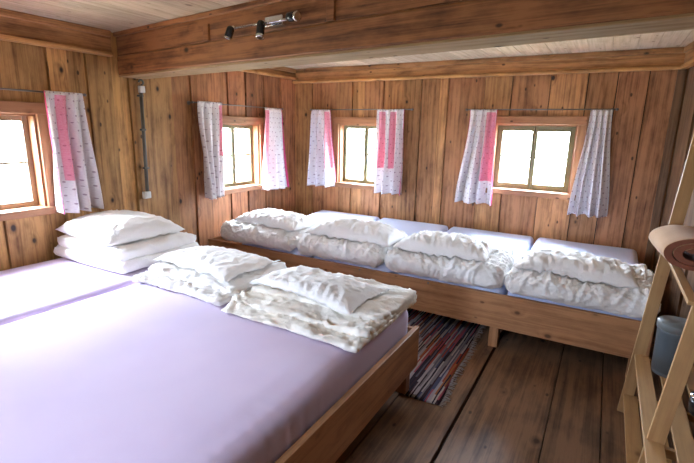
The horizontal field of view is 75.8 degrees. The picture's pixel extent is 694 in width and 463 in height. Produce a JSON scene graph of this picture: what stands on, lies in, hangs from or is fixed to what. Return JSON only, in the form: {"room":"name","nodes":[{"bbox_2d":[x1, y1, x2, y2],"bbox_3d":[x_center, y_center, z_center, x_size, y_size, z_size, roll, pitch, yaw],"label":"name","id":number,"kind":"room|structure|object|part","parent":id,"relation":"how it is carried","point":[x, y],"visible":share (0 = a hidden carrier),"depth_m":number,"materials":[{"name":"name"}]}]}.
{"room":"cabin bedroom","nodes":[
{"label":"cabin bedroom","id":0,"kind":"room"},
{"bbox_2d":[0,33,295,270],"bbox_3d":[-2.367,-0.452,3.640,0.220,2.460,6.200,9,15,29],"label":"wall","id":1,"kind":"structure","parent":0,"point":[175,161],"depth_m":4.17,"materials":[{"name":"brown wood"}]},
{"bbox_2d":[0,100,58,220],"bbox_3d":[-2.624,-0.495,3.144,0.285,0.845,0.930,9,15,29],"label":"window","id":2,"kind":"structure","parent":1,"relation":"in","point":[32,116],"depth_m":3.41,"materials":[{"name":"brown wood"}]},
{"bbox_3d":[-2.551,-0.511,3.317,0.040,0.687,0.369,9,15,29],"label":"sash","id":3,"kind":"part","parent":2,"relation":"part of","materials":[{"name":"brown wood"}]},
{"bbox_3d":[-2.632,-0.111,3.233,0.285,0.058,0.930,9,15,29],"label":"sill","id":4,"kind":"part","parent":2,"relation":"part of","materials":[{"name":"brown wood"}]},
{"bbox_2d":[0,88,86,96],"bbox_3d":[-2.485,-0.959,2.973,0.115,0.040,1.444,9,15,29],"label":"curtain rod","id":5,"kind":"object","parent":1,"relation":"attached to","point":[84,94],"visible":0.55,"depth_m":3.18,"materials":[{"name":"metal"}]},
{"bbox_3d":[-2.446,-0.957,2.950,0.013,0.013,1.400,9,15,29],"label":"rod","id":6,"kind":"part","parent":5,"relation":"part of","materials":[{"name":"metal"}]},
{"bbox_2d":[44,90,103,213],"bbox_3d":[-2.153,-0.613,3.497,0.177,0.924,0.315,9,15,29],"label":"curtain","id":7,"kind":"object","parent":5,"relation":"hanging from","point":[77,187],"visible":1,"depth_m":3.49,"materials":[{"name":"white fabric"}]},
{"bbox_2d":[0,8,112,56],"bbox_3d":[-2.879,-1.242,2.222,0.067,0.205,3.580,9,15,29],"label":"trim","id":8,"kind":"structure","parent":1,"relation":"attached to","point":[15,26],"depth_m":3.34,"materials":[{"name":"brown wood"}]},
{"bbox_2d":[137,79,148,191],"bbox_3d":[-1.872,-0.870,4.126,0.042,1.036,0.070,9,15,29],"label":"cable conduit","id":9,"kind":"object","parent":1,"relation":"attached to","point":[141,89],"visible":0.99,"depth_m":4.09,"materials":[{"name":"white plastic"}]},
{"bbox_2d":[142,191,150,198],"bbox_3d":[-1.893,-0.346,4.216,0.050,0.065,0.070,9,15,29],"label":"wall socket","id":10,"kind":"object","parent":1,"relation":"attached to","point":[145,195],"visible":1,"depth_m":4.19,"materials":[{"name":"white plastic"}]},
{"bbox_2d":[187,101,282,109],"bbox_3d":[-1.225,-1.432,5.097,0.115,0.040,1.474,9,15,29],"label":"curtain rod","id":11,"kind":"object","parent":1,"relation":"attached to","point":[188,102],"visible":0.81,"depth_m":5.02,"materials":[{"name":"metal"}]},
{"bbox_2d":[197,101,224,199],"bbox_3d":[-1.443,-0.858,4.747,0.156,1.009,0.326,5,14,16],"label":"curtain","id":12,"kind":"object","parent":11,"relation":"hanging from","point":[209,113],"visible":1,"depth_m":4.72,"materials":[{"name":"white fabric"}]},
{"bbox_2d":[262,107,288,189],"bbox_3d":[-0.911,-1.033,5.603,0.177,0.999,0.421,9,15,29],"label":"curtain","id":13,"kind":"object","parent":11,"relation":"hanging from","point":[274,169],"visible":1,"depth_m":5.59,"materials":[{"name":"white fabric"}]},
{"bbox_2d":[222,116,264,194],"bbox_3d":[-1.347,-0.921,5.311,0.285,0.875,0.850,9,15,29],"label":"window","id":14,"kind":"structure","parent":1,"relation":"in","point":[254,127],"depth_m":5.49,"materials":[{"name":"brown wood"}]},
{"bbox_3d":[-1.450,-0.873,5.186,0.040,0.717,0.329,9,15,29],"label":"sash","id":15,"kind":"part","parent":14,"relation":"part of","materials":[{"name":"brown wood"}]},
{"bbox_3d":[-1.355,-0.523,5.402,0.285,0.058,0.850,9,15,29],"label":"sill","id":16,"kind":"part","parent":14,"relation":"part of","materials":[{"name":"brown wood"}]},
{"bbox_3d":[-1.284,-0.934,5.466,0.040,0.717,0.329,9,15,29],"label":"sash","id":17,"kind":"part","parent":14,"relation":"part of","materials":[{"name":"brown wood"}]},
{"bbox_2d":[241,67,296,79],"bbox_3d":[-1.245,-1.875,4.971,0.067,0.140,2.300,9,15,29],"label":"trim","id":18,"kind":"structure","parent":1,"relation":"attached to","point":[279,72],"depth_m":5.58,"materials":[{"name":"brown wood"}]},
{"bbox_2d":[0,0,693,68],"bbox_3d":[-0.019,-1.292,2.066,5.650,0.080,6.600,9,15,29],"label":"ceiling","id":19,"kind":"structure","parent":0,"point":[112,15],"depth_m":3.40,"materials":[{"name":"beige wood"}]},
{"bbox_2d":[113,0,693,78],"bbox_3d":[-0.059,-1.178,2.540,4.660,0.356,0.252,11,16,36],"label":"beam","id":20,"kind":"structure","parent":19,"relation":"attached to","point":[327,31],"depth_m":2.32,"materials":[{"name":"brown wood"}]},
{"bbox_3d":[-0.061,-1.333,2.496,4.660,0.035,0.232,11,16,36],"label":"moulding","id":21,"kind":"part","parent":20,"relation":"part of","materials":[{"name":"brown wood"}]},
{"bbox_2d":[224,11,301,40],"bbox_3d":[-0.501,-1.212,2.659,0.632,0.141,0.139,11,16,36],"label":"track light","id":22,"kind":"object","parent":20,"relation":"attached to","point":[293,16],"visible":1,"depth_m":2.62,"materials":[{"name":"silver metal"}]},
{"bbox_3d":[-0.428,-1.254,2.659,0.150,0.055,0.036,11,16,36],"label":"mounting plate","id":23,"kind":"part","parent":22,"relation":"part of","materials":[{"name":"silver metal"}]},
{"bbox_2d":[295,68,688,271],"bbox_3d":[1.201,-0.749,5.257,4.810,2.460,0.220,9,15,29],"label":"wall","id":24,"kind":"structure","parent":0,"point":[435,133],"depth_m":4.87,"materials":[{"name":"brown wood"}]},
{"bbox_2d":[333,117,376,189],"bbox_3d":[0.241,-1.010,5.754,0.850,0.895,0.285,9,15,29],"label":"window","id":25,"kind":"structure","parent":24,"relation":"in","point":[341,125],"depth_m":5.80,"materials":[{"name":"brown wood"}]},
{"bbox_3d":[0.233,-0.602,5.848,0.850,0.058,0.285,9,15,29],"label":"sill","id":26,"kind":"part","parent":25,"relation":"part of","materials":[{"name":"brown wood"}]},
{"bbox_3d":[0.109,-1.015,5.858,0.329,0.737,0.040,9,15,29],"label":"sash","id":27,"kind":"part","parent":25,"relation":"part of","materials":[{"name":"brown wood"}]},
{"bbox_3d":[0.395,-0.972,5.698,0.329,0.737,0.040,9,15,29],"label":"sash","id":28,"kind":"part","parent":25,"relation":"part of","materials":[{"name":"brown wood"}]},
{"bbox_2d":[310,108,413,110],"bbox_3d":[0.163,-1.506,5.524,1.444,0.040,0.115,9,15,29],"label":"curtain rod","id":29,"kind":"object","parent":24,"relation":"attached to","point":[412,109],"visible":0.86,"depth_m":5.55,"materials":[{"name":"metal"}]},
{"bbox_2d":[307,110,335,186],"bbox_3d":[-0.330,-1.080,5.816,0.349,0.990,0.178,9,15,29],"label":"curtain","id":30,"kind":"object","parent":29,"relation":"hanging from","point":[321,164],"visible":1,"depth_m":5.83,"materials":[{"name":"white fabric"}]},
{"bbox_3d":[0.141,-1.502,5.485,1.400,0.013,0.013,9,15,29],"label":"rod","id":31,"kind":"part","parent":29,"relation":"part of","materials":[{"name":"metal"}]},
{"bbox_2d":[374,109,404,194],"bbox_3d":[0.493,-0.952,5.356,0.418,0.999,0.177,9,15,29],"label":"curtain","id":32,"kind":"object","parent":29,"relation":"hanging from","point":[390,122],"visible":1,"depth_m":5.35,"materials":[{"name":"white fabric"}]},
{"bbox_2d":[292,47,684,83],"bbox_3d":[1.131,-1.786,4.905,4.260,0.185,0.067,9,15,29],"label":"ceiling beam","id":33,"kind":"structure","parent":24,"relation":"attached to","point":[656,59],"depth_m":4.59,"materials":[{"name":"brown wood"}]},
{"bbox_2d":[485,116,587,199],"bbox_3d":[1.986,-0.804,4.765,0.960,0.830,0.285,9,15,29],"label":"window","id":34,"kind":"structure","parent":24,"relation":"in","point":[576,125],"depth_m":4.67,"materials":[{"name":"brown wood"}]},
{"bbox_3d":[1.829,-0.812,4.883,0.384,0.672,0.040,9,15,29],"label":"sash","id":35,"kind":"part","parent":34,"relation":"part of","materials":[{"name":"brown wood"}]},
{"bbox_3d":[1.978,-0.428,4.852,0.960,0.058,0.285,9,15,29],"label":"sill","id":36,"kind":"part","parent":34,"relation":"part of","materials":[{"name":"brown wood"}]},
{"bbox_3d":[2.163,-0.762,4.696,0.384,0.672,0.040,9,15,29],"label":"sash","id":37,"kind":"part","parent":34,"relation":"part of","materials":[{"name":"brown wood"}]},
{"bbox_2d":[466,108,618,111],"bbox_3d":[1.933,-1.235,4.534,1.434,0.040,0.115,9,15,29],"label":"curtain rod","id":38,"kind":"object","parent":24,"relation":"attached to","point":[613,109],"visible":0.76,"depth_m":4.44,"materials":[{"name":"metal"}]},
{"bbox_2d":[455,110,497,205],"bbox_3d":[1.408,-0.805,4.848,0.428,1.009,0.175,9,15,29],"label":"curtain","id":39,"kind":"object","parent":38,"relation":"hanging from","point":[476,170],"visible":1,"depth_m":4.85,"materials":[{"name":"white fabric"}]},
{"bbox_3d":[1.910,-1.231,4.495,1.390,0.013,0.013,9,15,29],"label":"rod","id":40,"kind":"part","parent":38,"relation":"part of","materials":[{"name":"metal"}]},
{"bbox_2d":[567,110,612,217],"bbox_3d":[2.387,-0.648,4.299,0.345,1.021,0.178,9,15,29],"label":"curtain","id":41,"kind":"object","parent":38,"relation":"hanging from","point":[591,184],"visible":1,"depth_m":4.31,"materials":[{"name":"white fabric"}]},
{"bbox_2d":[644,69,686,269],"bbox_3d":[2.931,-0.344,4.172,0.060,2.230,0.030,9,15,29],"label":"trim","id":42,"kind":"structure","parent":24,"relation":"attached to","point":[681,74],"depth_m":4.09,"materials":[{"name":"brown wood"}]},
{"bbox_2d":[335,308,693,462],"bbox_3d":[-0.114,1.147,2.654,5.550,0.120,6.600,9,15,29],"label":"floor","id":43,"kind":"structure","parent":0,"point":[526,398],"depth_m":2.69,"materials":[{"name":"brown wood"}]},
{"bbox_2d":[274,325,419,462],"bbox_3d":[-1.327,0.831,2.619,2.843,0.442,2.204,9,15,29],"label":"platform bed","id":44,"kind":"object","parent":43,"relation":"on","point":[325,441],"visible":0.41,"depth_m":2.16,"materials":[{"name":"brown wood"}]},
{"bbox_2d":[0,257,149,325],"bbox_3d":[-2.092,0.461,2.993,0.984,0.247,2.124,9,15,29],"label":"mattress","id":45,"kind":"object","parent":44,"relation":"on","point":[30,290],"visible":0.43,"depth_m":2.94,"materials":[{"name":"purple fabric"}]},
{"bbox_2d":[53,232,198,273],"bbox_3d":[-1.769,0.092,3.616,0.880,0.212,0.755,9,15,29],"label":"duvet","id":46,"kind":"object","parent":45,"relation":"on","point":[125,258],"visible":0.68,"depth_m":3.33,"materials":[{"name":"white fabric"}]},
{"bbox_2d":[55,210,183,245],"bbox_3d":[-1.827,-0.064,3.594,0.780,0.190,0.640,10,15,32],"label":"pillow","id":47,"kind":"object","parent":46,"relation":"on","point":[110,227],"visible":1,"depth_m":3.41,"materials":[{"name":"white fabric"}]},
{"bbox_2d":[0,283,407,462],"bbox_3d":[-0.887,0.643,2.318,1.757,0.246,2.124,9,15,29],"label":"mattress","id":48,"kind":"object","parent":44,"relation":"on","point":[139,372],"visible":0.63,"depth_m":1.89,"materials":[{"name":"purple fabric"}]},
{"bbox_2d":[132,261,286,305],"bbox_3d":[-0.950,0.280,3.117,0.870,0.120,0.731,9,15,29],"label":"duvet","id":49,"kind":"object","parent":48,"relation":"on","point":[206,287],"visible":0.52,"depth_m":2.88,"materials":[{"name":"white fabric"}]},
{"bbox_2d":[154,245,279,281],"bbox_3d":[-0.935,0.186,3.191,0.780,0.105,0.500,10,16,33],"label":"pillow","id":50,"kind":"object","parent":49,"relation":"on","point":[224,264],"visible":1,"depth_m":3.06,"materials":[{"name":"white fabric"}]},
{"bbox_2d":[221,273,416,352],"bbox_3d":[-0.156,0.407,2.684,0.935,0.104,0.821,9,15,29],"label":"duvet","id":51,"kind":"object","parent":48,"relation":"on","point":[268,305],"visible":0.62,"depth_m":2.48,"materials":[{"name":"white fabric"}]},
{"bbox_2d":[249,265,389,314],"bbox_3d":[-0.183,0.318,2.773,0.800,0.110,0.420,10,16,34],"label":"pillow","id":52,"kind":"object","parent":51,"relation":"on","point":[341,293],"visible":1,"depth_m":2.65,"materials":[{"name":"white fabric"}]},
{"bbox_3d":[0.362,0.868,2.850,0.068,0.336,0.065,9,15,29],"label":"leg","id":53,"kind":"part","parent":44,"relation":"part of","materials":[{"name":"brown wood"}]},
{"bbox_2d":[208,236,654,377],"bbox_3d":[0.663,0.407,4.664,4.085,0.451,1.708,9,15,29],"label":"platform bed","id":54,"kind":"object","parent":43,"relation":"on","point":[605,333],"visible":0.21,"depth_m":3.40,"materials":[{"name":"brown wood"}]},
{"bbox_2d":[242,210,379,257],"bbox_3d":[-0.353,0.010,5.179,0.895,0.226,1.580,9,15,29],"label":"mattress","id":55,"kind":"object","parent":54,"relation":"on","point":[321,215],"visible":0.2,"depth_m":5.58,"materials":[{"name":"white fabric"}]},
{"bbox_2d":[220,220,322,250],"bbox_3d":[-0.767,-0.023,4.851,0.987,0.235,0.805,9,15,29],"label":"duvet","id":56,"kind":"object","parent":55,"relation":"on","point":[245,233],"visible":0.56,"depth_m":4.52,"materials":[{"name":"white fabric"}]},
{"bbox_2d":[235,208,316,230],"bbox_3d":[-0.757,-0.150,4.739,0.828,0.175,0.436,9,15,29],"label":"pillow","id":57,"kind":"object","parent":56,"relation":"on","point":[269,217],"visible":1,"depth_m":4.59,"materials":[{"name":"white fabric"}]},
{"bbox_2d":[313,218,447,273],"bbox_3d":[0.423,0.127,4.744,0.860,0.225,1.580,9,15,29],"label":"mattress","id":58,"kind":"object","parent":54,"relation":"on","point":[409,227],"visible":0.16,"depth_m":5.07,"materials":[{"name":"fabric"}]},
{"bbox_2d":[296,230,407,267],"bbox_3d":[0.069,0.095,4.382,0.925,0.250,0.816,9,15,29],"label":"duvet","id":59,"kind":"object","parent":58,"relation":"on","point":[373,255],"visible":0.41,"depth_m":4.04,"materials":[{"name":"white fabric"}]},
{"bbox_2d":[305,217,405,246],"bbox_3d":[0.086,-0.023,4.255,0.889,0.200,0.457,9,15,29],"label":"pillow","id":60,"kind":"object","parent":59,"relation":"on","point":[352,229],"visible":1,"depth_m":4.11,"materials":[{"name":"white fabric"}]},
{"bbox_2d":[397,227,533,294],"bbox_3d":[1.206,0.245,4.306,0.900,0.226,1.580,9,15,29],"label":"mattress","id":61,"kind":"object","parent":54,"relation":"on","point":[522,244],"visible":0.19,"depth_m":4.56,"materials":[{"name":"fabric"}]},
{"bbox_2d":[384,242,514,288],"bbox_3d":[0.923,0.224,3.908,1.036,0.247,0.832,9,15,29],"label":"duvet","id":62,"kind":"object","parent":61,"relation":"on","point":[491,274],"visible":0.53,"depth_m":3.60,"materials":[{"name":"white fabric"}]},
{"bbox_2d":[393,230,498,261],"bbox_3d":[0.851,0.092,3.815,0.809,0.180,0.456,9,15,29],"label":"pillow","id":63,"kind":"object","parent":62,"relation":"on","point":[438,243],"visible":1,"depth_m":3.68,"materials":[{"name":"white fabric"}]},
{"bbox_3d":[1.165,0.741,3.509,0.070,0.340,0.060,9,15,29],"label":"leg","id":64,"kind":"part","parent":54,"relation":"part of","materials":[{"name":"brown wood"}]},
{"bbox_2d":[507,237,641,320],"bbox_3d":[2.007,0.364,3.857,0.900,0.227,1.580,9,15,29],"label":"mattress","id":65,"kind":"object","parent":54,"relation":"on","point":[629,256],"visible":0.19,"depth_m":4.23,"materials":[{"name":"fabric"}]},
{"bbox_2d":[504,251,660,317],"bbox_3d":[1.787,0.353,3.418,0.988,0.252,0.809,9,15,29],"label":"duvet","id":66,"kind":"object","parent":65,"relation":"on","point":[630,302],"visible":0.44,"depth_m":3.13,"materials":[{"name":"white fabric"}]},
{"bbox_2d":[514,249,639,287],"bbox_3d":[1.705,0.242,3.317,0.800,0.172,0.420,9,15,29],"label":"pillow","id":67,"kind":"object","parent":66,"relation":"on","point":[583,266],"visible":1,"depth_m":3.18,"materials":[{"name":"white fabric"}]},
{"bbox_3d":[1.974,0.863,3.056,0.070,0.340,0.060,9,15,29],"label":"leg","id":68,"kind":"part","parent":54,"relation":"part of","materials":[{"name":"brown wood"}]},
{"bbox_2d":[401,309,486,406],"bbox_3d":[0.653,0.890,3.553,0.777,0.008,1.528,9,15,29],"label":"rag rug","id":69,"kind":"object","parent":43,"relation":"on","point":[444,344],"visible":0.66,"depth_m":3.41,"materials":[{"name":"fabric"}]},
{"bbox_2d":[617,134,693,462],"bbox_3d":[1.635,0.257,1.959,0.493,2.006,1.077,9,15,29],"label":"ladder shelf","id":70,"kind":"object","parent":43,"relation":"on","point":[658,418],"visible":0.8,"depth_m":2.16,"materials":[{"name":"brown wood"}]},
{"bbox_3d":[1.640,1.102,2.229,0.425,0.018,0.927,9,15,29],"label":"slatted shelf","id":71,"kind":"part","parent":70,"relation":"part of","materials":[{"name":"brown wood"}]},
{"bbox_3d":[1.617,0.854,2.100,0.406,0.018,1.077,9,15,29],"label":"slatted shelf","id":72,"kind":"part","parent":70,"relation":"part of","materials":[{"name":"brown wood"}]},
{"bbox_3d":[1.895,1.054,2.602,0.388,0.043,0.022,9,15,29],"label":"cross rail","id":73,"kind":"part","parent":70,"relation":"part of","materials":[{"name":"brown wood"}]},
{"bbox_2d":[651,315,686,377],"bbox_3d":[1.756,0.626,2.396,0.185,0.297,0.185,9,15,29],"label":"waste bin","id":74,"kind":"object","parent":70,"relation":"on","point":[669,331],"visible":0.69,"depth_m":2.36,"materials":[{"name":"blue plastic"}]},
{"bbox_3d":[1.475,0.951,1.805,0.369,0.043,0.022,9,15,29],"label":"cross rail","id":75,"kind":"part","parent":70,"relation":"part of","materials":[{"name":"brown wood"}]},
{"bbox_2d":[649,225,693,270],"bbox_3d":[1.652,0.073,2.165,0.287,0.149,0.360,9,15,29],"label":"rolled blanket","id":76,"kind":"object","parent":70,"relation":"on","point":[675,243],"visible":1,"depth_m":2.07,"materials":[{"name":"beige fabric"}]},
{"bbox_3d":[1.688,0.210,2.006,0.359,0.018,0.927,9,15,29],"label":"slatted shelf","id":77,"kind":"part","parent":70,"relation":"part of","materials":[{"name":"brown wood"}]},
{"bbox_2d":[688,391,693,415],"bbox_3d":[1.645,0.805,2.057,0.110,0.095,0.110,9,15,29],"label":"pot","id":78,"kind":"object","parent":70,"relation":"on","point":[691,399],"visible":1,"depth_m":2.06,"materials":[{"name":"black metal"}]},
{"bbox_2d":[652,66,693,365],"bbox_3d":[1.811,0.180,1.282,0.220,2.460,6.300,7,14,23],"label":"wall","id":79,"kind":"structure","parent":0,"point":[673,303],"depth_m":3.75,"materials":[{"name":"brown wood"}]},
{"bbox_2d":[680,41,693,68],"bbox_3d":[2.442,-1.261,2.748,0.067,0.185,2.600,7,14,23],"label":"trim","id":80,"kind":"structure","parent":79,"relation":"attached to","point":[689,49],"depth_m":3.74,"materials":[{"name":"brown wood"}]}
]}

